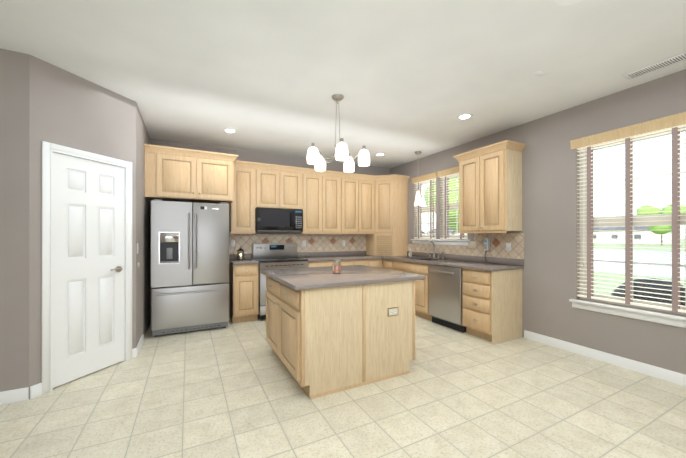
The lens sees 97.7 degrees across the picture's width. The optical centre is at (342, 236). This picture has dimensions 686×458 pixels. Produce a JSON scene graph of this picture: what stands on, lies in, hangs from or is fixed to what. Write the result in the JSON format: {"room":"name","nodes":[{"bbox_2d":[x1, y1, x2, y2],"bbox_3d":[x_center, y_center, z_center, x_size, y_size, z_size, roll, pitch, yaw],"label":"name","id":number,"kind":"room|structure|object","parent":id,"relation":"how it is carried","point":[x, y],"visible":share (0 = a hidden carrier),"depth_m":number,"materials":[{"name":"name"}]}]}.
{"room":"kitchen","nodes":[
{"label":"kitchen","id":0,"kind":"room"},
{"bbox_2d":[0,49,29,391],"bbox_3d":[-4.422,-0.078,1.557,4.130,2.810,0.140,0,0,-27],"label":"wall","id":1,"kind":"structure","parent":0,"point":[14,200],"depth_m":2.40,"materials":[{"name":"paint"}]},
{"bbox_2d":[0,387,28,404],"bbox_3d":[-4.389,1.277,1.488,4.126,0.100,0.013,0,0,-27],"label":"baseboard","id":2,"kind":"structure","parent":1,"relation":"attached to","point":[14,396],"depth_m":2.39,"materials":[{"name":"white wood"}]},
{"bbox_2d":[29,55,135,398],"bbox_3d":[-2.495,-0.077,2.899,0.160,2.810,0.905,0,0,18],"label":"wall","id":3,"kind":"structure","parent":0,"point":[69,109],"depth_m":2.66,"materials":[{"name":"paint"}]},
{"bbox_2d":[30,348,136,398],"bbox_3d":[-2.412,1.278,2.872,0.013,0.100,0.897,0,0,18],"label":"baseboard","id":4,"kind":"structure","parent":3,"relation":"attached to","point":[36,390],"depth_m":2.48,"materials":[{"name":"white wood"}]},
{"bbox_2d":[42,141,131,393],"bbox_3d":[-2.474,0.264,2.905,0.156,2.128,0.776,0,0,18],"label":"door frame","id":5,"kind":"structure","parent":3,"relation":"attached to","point":[48,149],"depth_m":2.57,"materials":[{"name":"white wood"}]},
{"bbox_2d":[53,152,124,387],"bbox_3d":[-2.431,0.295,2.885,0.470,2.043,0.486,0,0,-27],"label":"pantry door","id":6,"kind":"structure","parent":3,"relation":"in","point":[88,266],"depth_m":2.85,"materials":[{"name":"white wood"}]},
{"bbox_2d":[136,103,149,346],"bbox_3d":[-2.660,-0.076,3.886,0.140,2.810,1.380,0,0,-27],"label":"wall","id":7,"kind":"structure","parent":0,"point":[143,260],"depth_m":3.69,"materials":[{"name":"paint"}]},
{"bbox_2d":[136,334,143,355],"bbox_3d":[-2.396,1.279,3.540,0.013,0.100,0.515,0,0,-27],"label":"baseboard","id":8,"kind":"structure","parent":7,"relation":"attached to","point":[140,343],"depth_m":3.52,"materials":[{"name":"white wood"}]},
{"bbox_2d":[145,148,163,201],"bbox_3d":[-2.670,-0.825,4.273,0.192,0.610,0.680,0,0,-27],"label":"upper cabinet","id":9,"kind":"object","parent":7,"relation":"attached to","point":[154,159],"depth_m":3.99,"materials":[{"name":"brown wood"}]},
{"bbox_2d":[150,138,389,323],"bbox_3d":[-3.035,-0.075,4.548,9.340,2.810,0.140,0,0,-27],"label":"wall","id":10,"kind":"structure","parent":0,"point":[259,157],"depth_m":5.33,"materials":[{"name":"paint"}]},
{"bbox_2d":[164,152,235,203],"bbox_3d":[-2.207,-0.825,4.513,0.981,0.610,0.680,0,0,-27],"label":"upper cabinet","id":11,"kind":"object","parent":10,"relation":"attached to","point":[187,177],"depth_m":4.24,"materials":[{"name":"brown wood"}]},
{"bbox_2d":[229,164,255,231],"bbox_3d":[-1.678,-0.600,4.972,0.379,1.060,0.350,0,0,-27],"label":"upper cabinet","id":12,"kind":"object","parent":10,"relation":"attached to","point":[242,213],"depth_m":4.83,"materials":[{"name":"brown wood"}]},
{"bbox_2d":[256,168,283,208],"bbox_3d":[-1.304,-0.800,5.165,0.461,0.660,0.350,0,0,-27],"label":"upper cabinet","id":13,"kind":"object","parent":10,"relation":"attached to","point":[269,181],"depth_m":5.02,"materials":[{"name":"brown wood"}]},
{"bbox_2d":[255,207,302,231],"bbox_3d":[-1.129,-0.268,5.194,0.792,0.397,0.455,0,0,-27],"label":"microwave","id":14,"kind":"object","parent":13,"relation":"attached to","point":[276,220],"visible":1,"depth_m":5.00,"materials":[{"name":"black plastic"}]},
{"bbox_2d":[284,168,303,211],"bbox_3d":[-1.004,-0.800,5.320,0.462,0.660,0.350,0,0,-27],"label":"upper cabinet","id":15,"kind":"object","parent":10,"relation":"attached to","point":[293,181],"depth_m":5.20,"materials":[{"name":"brown wood"}]},
{"bbox_2d":[229,234,365,253],"bbox_3d":[-0.751,0.133,5.642,2.772,0.343,0.010,0,0,-27],"label":"tile backsplash","id":16,"kind":"structure","parent":10,"relation":"attached to","point":[333,242],"depth_m":5.69,"materials":[{"name":"beige tile"}]},
{"bbox_2d":[229,251,365,258],"bbox_3d":[-0.725,0.348,5.651,2.718,0.084,0.018,0,0,-27],"label":"backsplash","id":17,"kind":"structure","parent":10,"relation":"attached to","point":[340,252],"depth_m":5.83,"materials":[{"name":"grey stone"}]},
{"bbox_2d":[303,172,327,231],"bbox_3d":[-0.601,-0.599,5.529,0.444,1.060,0.350,0,0,-27],"label":"upper cabinet","id":18,"kind":"object","parent":10,"relation":"attached to","point":[315,214],"depth_m":5.39,"materials":[{"name":"brown wood"}]},
{"bbox_2d":[328,172,343,231],"bbox_3d":[-0.316,-0.599,5.675,0.444,1.060,0.350,0,0,-27],"label":"upper cabinet","id":19,"kind":"object","parent":10,"relation":"attached to","point":[335,183],"depth_m":5.57,"materials":[{"name":"brown wood"}]},
{"bbox_2d":[344,176,355,231],"bbox_3d":[0.078,-0.599,5.880,0.445,1.060,0.350,0,0,-27],"label":"upper cabinet","id":20,"kind":"object","parent":10,"relation":"attached to","point":[349,181],"depth_m":5.72,"materials":[{"name":"brown wood"}]},
{"bbox_2d":[356,176,375,231],"bbox_3d":[0.398,-0.599,6.017,0.498,1.060,0.399,0,0,-27],"label":"upper cabinet","id":21,"kind":"object","parent":10,"relation":"attached to","point":[374,208],"depth_m":5.88,"materials":[{"name":"brown wood"}]},
{"bbox_2d":[364,176,407,255],"bbox_3d":[0.890,-0.370,6.153,0.608,1.518,0.608,0,0,-27],"label":"upper cabinet","id":22,"kind":"object","parent":10,"relation":"attached to","point":[391,193],"depth_m":5.93,"materials":[{"name":"brown wood"}]},
{"bbox_2d":[0,315,685,457],"bbox_3d":[-0.954,1.377,0.366,9.800,0.100,9.800,0,0,-27],"label":"floor","id":23,"kind":"structure","parent":0,"point":[233,390],"depth_m":2.31,"materials":[{"name":"tile"}]},
{"bbox_2d":[151,199,228,336],"bbox_3d":[-2.210,0.424,4.388,0.950,1.810,0.831,0,0,-27],"label":"refrigerator","id":24,"kind":"object","parent":23,"relation":"on","point":[189,266],"visible":1,"depth_m":4.05,"materials":[{"name":"silver metal"}]},
{"bbox_2d":[228,263,258,322],"bbox_3d":[-1.618,0.880,4.850,0.377,0.899,0.620,0,0,-27],"label":"base cabinet","id":25,"kind":"object","parent":23,"relation":"on","point":[243,282],"depth_m":4.59,"materials":[{"name":"brown wood"}]},
{"bbox_2d":[229,259,258,266],"bbox_3d":[-1.616,0.409,4.837,0.387,0.040,0.645,0,0,-27],"label":"countertop","id":26,"kind":"structure","parent":25,"relation":"on","point":[235,263],"depth_m":4.62,"materials":[{"name":"grey stone"}]},
{"bbox_2d":[233,246,244,259],"bbox_3d":[-1.731,0.266,4.986,0.166,0.245,0.245,0,0,-27],"label":"lantern","id":27,"kind":"object","parent":26,"relation":"on","point":[240,249],"visible":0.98,"depth_m":4.92,"materials":[{"name":"grey metal"}]},
{"bbox_2d":[252,243,307,320],"bbox_3d":[-1.063,0.728,5.064,0.792,1.205,0.693,0,0,-27],"label":"range","id":28,"kind":"object","parent":23,"relation":"on","point":[275,255],"visible":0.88,"depth_m":4.97,"materials":[{"name":"silver metal"}]},
{"bbox_2d":[308,259,339,266],"bbox_3d":[-0.469,0.880,5.444,0.598,0.899,0.620,0,0,-27],"label":"base cabinet","id":29,"kind":"object","parent":23,"relation":"on","point":[309,264],"depth_m":5.15,"materials":[{"name":"brown wood"}]},
{"bbox_2d":[297,255,383,262],"bbox_3d":[0.220,0.410,5.786,2.135,0.040,0.645,0,0,-27],"label":"countertop","id":30,"kind":"structure","parent":29,"relation":"on","point":[311,258],"depth_m":5.49,"materials":[{"name":"grey stone"}]},
{"bbox_2d":[372,236,395,255],"bbox_3d":[0.817,0.189,5.925,0.287,0.396,0.287,0,0,-27],"label":"appliance garage","id":31,"kind":"object","parent":30,"relation":"on","point":[381,245],"depth_m":5.93,"materials":[{"name":"brown wood"}]},
{"bbox_2d":[262,273,414,398],"bbox_3d":[-0.101,0.879,3.195,1.228,0.899,1.196,0,0,-27],"label":"kitchen island","id":32,"kind":"object","parent":23,"relation":"on","point":[328,331],"depth_m":2.66,"materials":[{"name":"brown wood"}]},
{"bbox_2d":[261,265,424,292],"bbox_3d":[-0.066,0.409,3.223,1.350,0.040,1.260,0,0,-27],"label":"island countertop","id":33,"kind":"structure","parent":32,"relation":"on","point":[313,277],"depth_m":2.89,"materials":[{"name":"grey stone"}]},
{"bbox_2d":[332,260,340,273],"bbox_3d":[-0.065,0.317,3.134,0.093,0.142,0.092,0,0,-27],"label":"candle jar","id":34,"kind":"object","parent":33,"relation":"on","point":[336,269],"visible":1,"depth_m":3.10,"materials":[{"name":"pink glass"}]},
{"bbox_2d":[388,307,397,316],"bbox_3d":[0.474,0.713,2.832,0.124,0.080,0.010,0,0,-27],"label":"outlet","id":35,"kind":"object","parent":32,"relation":"attached to","point":[392,311],"visible":1,"depth_m":2.83,"materials":[{"name":"white plastic"}]},
{"bbox_2d":[340,259,367,265],"bbox_3d":[0.059,0.880,5.717,0.590,0.899,0.620,0,0,-27],"label":"base cabinet","id":36,"kind":"object","parent":23,"relation":"on","point":[344,262],"depth_m":5.45,"materials":[{"name":"brown wood"}]},
{"bbox_2d":[368,259,379,267],"bbox_3d":[0.475,0.881,5.931,0.346,0.899,0.620,0,0,-27],"label":"base cabinet","id":37,"kind":"object","parent":23,"relation":"on","point":[371,262],"depth_m":5.65,"materials":[{"name":"brown wood"}]},
{"bbox_2d":[384,259,419,270],"bbox_3d":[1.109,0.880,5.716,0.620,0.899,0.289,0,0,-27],"label":"base cabinet","id":38,"kind":"object","parent":23,"relation":"on","point":[392,264],"depth_m":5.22,"materials":[{"name":"brown wood"}]},
{"bbox_2d":[384,255,419,258],"bbox_3d":[1.111,0.410,5.684,0.645,0.040,0.352,0,0,-27],"label":"countertop","id":39,"kind":"structure","parent":38,"relation":"on","point":[413,256],"depth_m":5.58,"materials":[{"name":"grey stone"}]},
{"bbox_2d":[425,240,440,258],"bbox_3d":[1.527,0.231,5.251,0.239,0.316,0.334,0,0,-27],"label":"faucet","id":40,"kind":"object","parent":39,"relation":"on","point":[433,250],"visible":1,"depth_m":5.28,"materials":[{"name":"silver metal"}]},
{"bbox_2d":[402,267,431,320],"bbox_3d":[1.368,0.980,5.213,0.620,0.700,0.995,0,0,-27],"label":"base cabinet","id":41,"kind":"object","parent":23,"relation":"on","point":[421,286],"depth_m":4.77,"materials":[{"name":"brown wood"}]},
{"bbox_2d":[429,264,465,332],"bbox_3d":[1.691,0.881,4.468,0.631,0.893,0.612,0,0,-27],"label":"dishwasher","id":42,"kind":"object","parent":23,"relation":"on","point":[445,296],"visible":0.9,"depth_m":4.31,"materials":[{"name":"grey metal"}]},
{"bbox_2d":[460,267,521,343],"bbox_3d":[1.987,0.879,4.015,0.620,0.899,0.453,0,0,-27],"label":"base cabinet","id":43,"kind":"object","parent":23,"relation":"on","point":[492,299],"depth_m":3.82,"materials":[{"name":"brown wood"}]},
{"bbox_2d":[424,259,523,270],"bbox_3d":[1.825,0.409,4.302,0.645,0.040,1.160,0,0,-27],"label":"countertop","id":44,"kind":"structure","parent":43,"relation":"on","point":[442,262],"depth_m":4.11,"materials":[{"name":"grey stone"}]},
{"bbox_2d":[0,0,685,168],"bbox_3d":[-0.954,-1.534,0.368,9.800,0.100,9.800,0,0,-27],"label":"ceiling","id":45,"kind":"structure","parent":0,"point":[407,79],"depth_m":2.53,"materials":[{"name":"paint"}]},
{"bbox_2d":[222,128,236,133],"bbox_3d":[-1.586,-1.474,4.206,0.198,0.011,0.198,0,0,-27],"label":"recessed light","id":46,"kind":"object","parent":45,"relation":"in","point":[230,130],"visible":0.98,"depth_m":4.19,"materials":[{"name":"white"}]},
{"bbox_2d":[307,94,369,171],"bbox_3d":[-0.080,-1.113,3.172,0.634,0.735,0.661,0,0,-27],"label":"chandelier","id":47,"kind":"object","parent":45,"relation":"hanging from","point":[317,158],"visible":1,"depth_m":3.10,"materials":[{"name":"white glass"}]},
{"bbox_2d":[414,151,421,205],"bbox_3d":[1.320,-1.004,5.269,0.133,0.949,0.133,0,0,18],"label":"light","id":48,"kind":"object","parent":45,"relation":"hanging from","point":[418,200],"visible":1,"depth_m":5.23,"materials":[{"name":"white glass"}]},
{"bbox_2d":[456,113,472,119],"bbox_3d":[1.506,-1.474,3.711,0.198,0.011,0.198,0,0,-27],"label":"recessed light","id":49,"kind":"object","parent":45,"relation":"in","point":[466,116],"visible":0.96,"depth_m":3.70,"materials":[{"name":"white glass"}]},
{"bbox_2d":[532,70,547,76],"bbox_3d":[1.790,-1.479,2.726,0.120,0.004,0.070,0,0,-27],"label":"cover plate","id":50,"kind":"object","parent":45,"relation":"attached to","point":[539,73],"visible":1,"depth_m":2.72,"materials":[{"name":"white plastic"}]},
{"bbox_2d":[555,0,582,5],"bbox_3d":[1.411,-1.475,1.804,0.228,0.013,0.228,0,0,-27],"label":"recessed light","id":51,"kind":"object","parent":45,"relation":"in","point":[564,2],"visible":1,"depth_m":1.89,"materials":[{"name":"white"}]},
{"bbox_2d":[622,52,685,79],"bbox_3d":[2.729,-1.477,2.609,0.140,0.009,0.420,0,0,-27],"label":"ceiling vent","id":52,"kind":"object","parent":45,"relation":"in","point":[658,65],"visible":1,"depth_m":2.60,"materials":[{"name":"white metal"}]},
{"bbox_2d":[390,69,685,374],"bbox_3d":[3.163,-0.077,2.573,0.140,2.810,9.340,0,0,-27],"label":"wall","id":53,"kind":"structure","parent":0,"point":[550,219],"depth_m":3.52,"materials":[{"name":"paint"}]},
{"bbox_2d":[417,181,435,237],"bbox_3d":[1.609,-0.507,5.646,0.050,1.123,0.593,0,0,-27],"label":"window","id":54,"kind":"structure","parent":53,"relation":"in","point":[428,217],"depth_m":5.68,"materials":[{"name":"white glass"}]},
{"bbox_2d":[412,172,436,238],"bbox_3d":[1.535,-0.545,5.607,0.091,1.179,0.655,0,0,-27],"label":"blinds","id":55,"kind":"object","parent":54,"relation":"attached to","point":[431,177],"visible":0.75,"depth_m":5.55,"materials":[{"name":"beige"}]},
{"bbox_2d":[410,239,469,245],"bbox_3d":[1.688,0.103,5.306,0.119,0.094,1.370,0,0,-27],"label":"window sill","id":56,"kind":"structure","parent":53,"relation":"attached to","point":[443,242],"depth_m":5.19,"materials":[{"name":"white wood"}]},
{"bbox_2d":[443,174,467,239],"bbox_3d":[1.919,-0.508,5.046,0.050,1.123,0.593,0,0,-27],"label":"window","id":57,"kind":"structure","parent":53,"relation":"in","point":[456,211],"depth_m":5.13,"materials":[{"name":"white plastic"}]},
{"bbox_2d":[437,166,467,238],"bbox_3d":[1.845,-0.546,5.008,0.091,1.179,0.655,0,0,-27],"label":"blinds","id":58,"kind":"object","parent":57,"relation":"attached to","point":[447,173],"visible":0.52,"depth_m":5.12,"materials":[{"name":"beige"}]},
{"bbox_2d":[407,233,523,258],"bbox_3d":[1.835,0.132,4.974,0.010,0.343,2.347,0,0,-27],"label":"tile backsplash","id":59,"kind":"structure","parent":53,"relation":"attached to","point":[498,241],"depth_m":4.37,"materials":[{"name":"beige tile"}]},
{"bbox_2d":[466,241,475,248],"bbox_3d":[1.984,0.140,4.666,0.012,0.118,0.189,0,0,-27],"label":"light switch","id":60,"kind":"object","parent":59,"relation":"attached to","point":[471,245],"visible":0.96,"depth_m":4.65,"materials":[{"name":"beige plastic"}]},
{"bbox_2d":[484,237,489,260],"bbox_3d":[2.096,0.196,4.386,0.071,0.362,0.080,0,0,-27],"label":"phone","id":61,"kind":"object","parent":59,"relation":"attached to","point":[486,244],"visible":1,"depth_m":4.36,"materials":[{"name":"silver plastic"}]},
{"bbox_2d":[506,243,510,250],"bbox_3d":[2.269,0.149,4.115,0.012,0.118,0.072,0,0,-27],"label":"outlet","id":62,"kind":"object","parent":59,"relation":"attached to","point":[508,246],"visible":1,"depth_m":4.11,"materials":[{"name":"white plastic"}]},
{"bbox_2d":[408,251,523,266],"bbox_3d":[1.831,0.347,4.974,0.018,0.084,2.348,0,0,-27],"label":"backsplash","id":63,"kind":"structure","parent":53,"relation":"attached to","point":[471,259],"depth_m":4.56,"materials":[{"name":"grey stone"}]},
{"bbox_2d":[453,140,525,232],"bbox_3d":[2.022,-0.621,4.202,0.388,1.160,0.856,0,0,-27],"label":"upper cabinet","id":64,"kind":"object","parent":53,"relation":"attached to","point":[490,188],"visible":1,"depth_m":3.97,"materials":[{"name":"brown wood"}]},
{"bbox_2d":[524,330,685,385],"bbox_3d":[3.809,1.277,1.158,0.013,0.100,6.235,0,0,-27],"label":"baseboard","id":65,"kind":"structure","parent":53,"relation":"attached to","point":[657,372],"depth_m":3.11,"materials":[{"name":"white wood"}]},
{"bbox_2d":[569,299,685,327],"bbox_3d":[2.870,0.766,3.018,0.119,0.094,1.000,0,0,-27],"label":"window sill","id":66,"kind":"structure","parent":53,"relation":"attached to","point":[671,320],"depth_m":2.96,"materials":[{"name":"white wood"}]},
{"bbox_2d":[579,127,685,315],"bbox_3d":[2.946,-0.157,3.058,0.050,1.748,0.898,0,0,-27],"label":"window","id":67,"kind":"structure","parent":53,"relation":"in","point":[599,221],"depth_m":3.12,"materials":[{"name":"white plastic"}]},
{"bbox_2d":[570,112,685,312],"bbox_3d":[2.872,-0.206,3.020,0.091,1.781,0.990,0,0,-27],"label":"window blind","id":68,"kind":"object","parent":67,"relation":"attached to","point":[674,123],"visible":1,"depth_m":3.00,"materials":[{"name":"beige"}]},
{"label":"outside","id":69,"kind":"structure","parent":0,"visible":0},
{"bbox_2d":[594,239,684,294],"bbox_3d":[108.796,1.939,146.689,319.840,0.230,450.000,0,0,-27],"label":"lawn","id":70,"kind":"structure","parent":69,"point":[606,253],"depth_m":19.11,"materials":[{"name":"green"}]},
{"bbox_2d":[426,228,455,234],"bbox_3d":[46.285,-0.908,133.520,11.800,5.496,14.800,0,0,-27],"label":"house","id":71,"kind":"structure","parent":70,"relation":"on","point":[451,233],"depth_m":129.01,"materials":[{"name":"grey"}]},
{"bbox_2d":[424,177,458,230],"bbox_3d":[7.187,-1.185,18.003,4.537,5.882,4.795,0,0,-27],"label":"tree","id":72,"kind":"object","parent":70,"relation":"on","point":[452,214],"depth_m":16.68,"materials":[{"name":"green plant"}]},
{"bbox_2d":[593,226,671,243],"bbox_3d":[70.769,-0.951,75.258,11.800,5.496,14.800,0,0,-27],"label":"house","id":73,"kind":"structure","parent":70,"relation":"on","point":[617,234],"depth_m":71.22,"materials":[{"name":"white"}]},
{"bbox_2d":[611,278,684,305],"bbox_3d":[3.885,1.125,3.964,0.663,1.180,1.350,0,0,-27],"label":"car","id":74,"kind":"object","parent":70,"relation":"on","point":[648,290],"depth_m":3.68,"materials":[{"name":"black metal"}]},
{"bbox_2d":[636,204,684,244],"bbox_3d":[62.071,-2.232,58.235,5.984,8.035,6.676,0,0,-27],"label":"tree","id":75,"kind":"object","parent":70,"relation":"on","point":[662,228],"depth_m":57.82,"materials":[{"name":"green plant"}]}
]}

